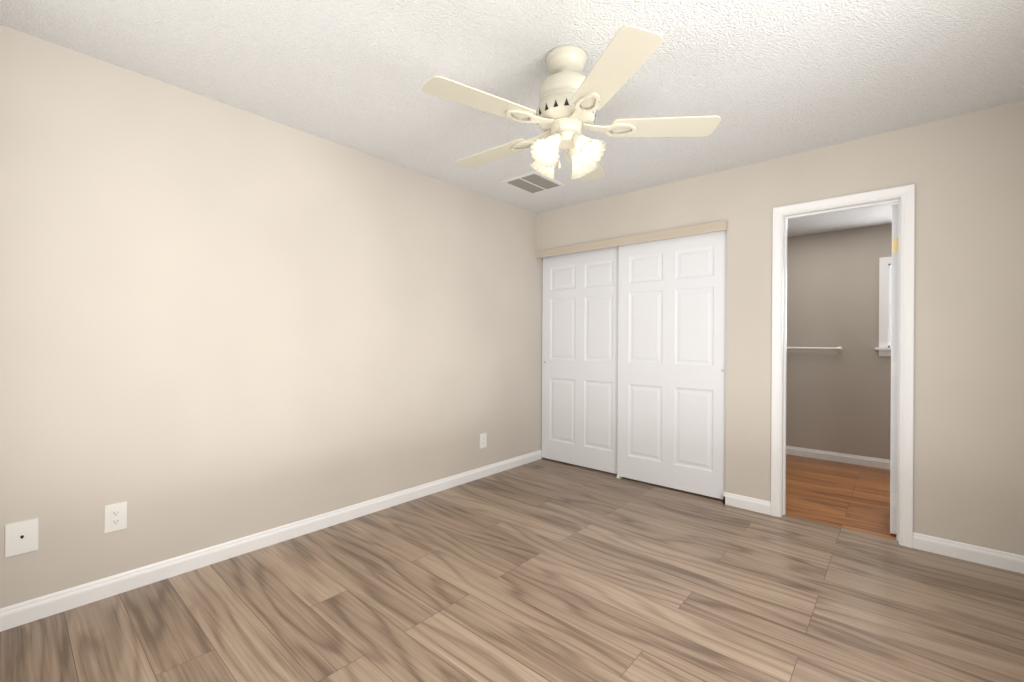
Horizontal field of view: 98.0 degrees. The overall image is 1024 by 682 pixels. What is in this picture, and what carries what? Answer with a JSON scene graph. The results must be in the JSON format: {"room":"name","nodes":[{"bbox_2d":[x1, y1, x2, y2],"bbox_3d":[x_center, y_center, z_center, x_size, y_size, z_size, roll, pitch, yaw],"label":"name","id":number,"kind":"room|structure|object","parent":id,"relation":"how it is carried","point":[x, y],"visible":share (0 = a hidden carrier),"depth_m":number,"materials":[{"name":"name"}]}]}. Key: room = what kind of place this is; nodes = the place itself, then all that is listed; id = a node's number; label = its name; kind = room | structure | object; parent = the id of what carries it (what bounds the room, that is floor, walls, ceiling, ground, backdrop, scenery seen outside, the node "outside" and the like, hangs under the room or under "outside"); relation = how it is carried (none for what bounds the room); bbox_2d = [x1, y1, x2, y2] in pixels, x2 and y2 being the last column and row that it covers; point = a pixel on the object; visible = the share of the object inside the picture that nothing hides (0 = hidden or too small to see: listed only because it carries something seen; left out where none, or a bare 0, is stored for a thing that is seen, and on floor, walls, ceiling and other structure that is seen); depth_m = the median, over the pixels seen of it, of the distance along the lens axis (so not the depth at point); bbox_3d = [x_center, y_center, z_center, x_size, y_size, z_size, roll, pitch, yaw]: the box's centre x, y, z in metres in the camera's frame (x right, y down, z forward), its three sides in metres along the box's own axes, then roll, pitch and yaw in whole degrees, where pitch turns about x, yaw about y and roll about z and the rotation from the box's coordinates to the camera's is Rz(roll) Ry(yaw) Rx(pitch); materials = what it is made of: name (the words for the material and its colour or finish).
{"room":"empty bedroom","nodes":[
{"label":"empty bedroom","id":0,"kind":"room"},
{"bbox_2d":[0,24,542,608],"bbox_3d":[-0.799,-0.045,3.318,0.120,2.440,4.550,0,0,41],"label":"wall","id":1,"kind":"structure","parent":0,"point":[220,322],"depth_m":2.36,"materials":[{"name":"beige paint"}]},
{"bbox_2d":[5,518,37,557],"bbox_3d":[-2.022,0.811,1.836,0.006,0.132,0.092,0,0,41],"label":"outlet plate","id":2,"kind":"object","parent":1,"relation":"attached to","point":[21,537],"visible":1,"depth_m":1.83,"materials":[{"name":"plastic"}]},
{"bbox_2d":[104,501,126,532],"bbox_3d":[-1.829,0.814,2.054,0.008,0.124,0.078,0,0,41],"label":"duplex electrical outlet","id":3,"kind":"object","parent":1,"relation":"attached to","point":[115,517],"visible":1,"depth_m":2.05,"materials":[{"name":"plastic"}]},
{"bbox_2d":[0,450,541,631],"bbox_3d":[-0.943,1.130,3.062,0.013,0.088,3.745,0,0,41],"label":"baseboard","id":4,"kind":"structure","parent":1,"relation":"attached to","point":[22,613],"depth_m":2.35,"materials":[{"name":"white wood"}]},
{"bbox_2d":[480,433,486,448],"bbox_3d":[-0.248,0.864,3.854,0.008,0.124,0.078,0,0,41],"label":"duplex electrical outlet","id":5,"kind":"object","parent":1,"relation":"attached to","point":[483,440],"visible":1,"depth_m":3.85,"materials":[{"name":"plastic"}]},
{"bbox_2d":[0,454,1023,681],"bbox_3d":[0.942,1.216,2.680,3.590,0.060,5.900,0,0,41],"label":"floor","id":6,"kind":"structure","parent":0,"point":[545,570],"depth_m":2.01,"materials":[{"name":"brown wood"}]},
{"bbox_2d":[0,0,1023,213],"bbox_3d":[0.512,-1.297,2.172,3.590,0.080,4.550,0,0,41],"label":"ceiling","id":7,"kind":"structure","parent":0,"point":[764,80],"depth_m":2.03,"materials":[{"name":"white paint"}]},
{"bbox_2d":[501,171,564,194],"bbox_3d":[0.171,-1.254,3.550,0.340,0.009,0.390,0,0,41],"label":"ceiling vent","id":8,"kind":"object","parent":7,"relation":"in","point":[533,182],"visible":1,"depth_m":3.53,"materials":[{"name":"grey metal"}]},
{"bbox_2d":[422,25,720,181],"bbox_3d":[0.204,-1.002,2.002,1.227,0.514,1.273,0,0,41],"label":"ceiling fan","id":9,"kind":"object","parent":7,"relation":"hanging from","point":[572,98],"visible":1,"depth_m":1.89,"materials":[{"name":"beige"}]},
{"bbox_2d":[537,101,1023,555],"bbox_3d":[1.537,-0.031,3.348,3.350,2.440,0.120,0,0,41],"label":"wall","id":10,"kind":"structure","parent":0,"point":[964,173],"depth_m":2.52,"materials":[{"name":"beige paint"}]},
{"bbox_2d":[535,220,726,257],"bbox_3d":[0.939,-0.849,3.862,1.765,0.070,0.140,0,0,41],"label":"valance","id":11,"kind":"object","parent":10,"relation":"attached to","point":[675,232],"visible":0.92,"depth_m":3.68,"materials":[{"name":"beige wood"}]},
{"bbox_2d":[542,230,726,498],"bbox_3d":[0.957,0.157,3.886,1.753,2.030,0.082,0,0,41],"label":"sliding doors","id":12,"kind":"structure","parent":10,"relation":"in","point":[634,350],"depth_m":3.73,"materials":[{"name":"white wood"}]},
{"bbox_2d":[723,492,770,514],"bbox_3d":[1.668,1.146,3.158,0.305,0.088,0.043,0,0,41],"label":"baseboard","id":13,"kind":"structure","parent":10,"relation":"attached to","point":[748,503],"depth_m":3.14,"materials":[{"name":"white wood"}]},
{"bbox_2d":[771,184,914,547],"bbox_3d":[2.095,0.142,2.858,0.722,2.101,0.155,0,0,41],"label":"door frame","id":14,"kind":"structure","parent":10,"relation":"attached to","point":[903,196],"depth_m":2.66,"materials":[{"name":"white wood"}]},
{"bbox_2d":[890,204,898,533],"bbox_3d":[2.553,0.174,2.913,0.101,2.020,0.636,0,0,41],"label":"entry door","id":15,"kind":"structure","parent":10,"relation":"in","point":[894,369],"depth_m":2.73,"materials":[{"name":"white wood"}]},
{"bbox_2d":[913,532,1023,573],"bbox_3d":[2.523,1.151,2.387,0.551,0.088,0.013,0,0,41],"label":"baseboard","id":16,"kind":"structure","parent":10,"relation":"attached to","point":[968,552],"depth_m":2.41,"materials":[{"name":"white wood"}]},
{"bbox_2d":[786,224,891,459],"bbox_3d":[3.233,-0.020,4.521,2.350,2.440,0.120,0,0,41],"label":"wall","id":17,"kind":"structure","parent":0,"point":[837,401],"depth_m":4.43,"materials":[{"name":"beige paint"}]},
{"bbox_2d":[787,346,842,350],"bbox_3d":[2.769,0.072,4.800,1.282,0.047,0.072,0,0,41],"label":"towel bar","id":18,"kind":"object","parent":17,"relation":"attached to","point":[839,348],"visible":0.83,"depth_m":4.47,"materials":[{"name":"silver metal"}]},
{"bbox_2d":[786,446,889,469],"bbox_3d":[3.182,1.155,4.471,2.350,0.088,0.013,0,0,41],"label":"baseboard","id":19,"kind":"structure","parent":17,"relation":"attached to","point":[845,458],"depth_m":4.40,"materials":[{"name":"white wood"}]},
{"bbox_2d":[875,257,891,355],"bbox_3d":[3.782,-0.321,4.015,0.770,0.932,0.207,0,0,41],"label":"room window","id":20,"kind":"structure","parent":17,"relation":"in","point":[885,278],"depth_m":4.18,"materials":[{"name":"white"}]},
{"bbox_2d":[787,203,898,236],"bbox_3d":[2.620,-1.214,3.815,2.590,0.220,2.000,0,0,41],"label":"ceiling","id":21,"kind":"structure","parent":0,"point":[856,218],"depth_m":4.08,"materials":[{"name":"white paint"}]}
]}

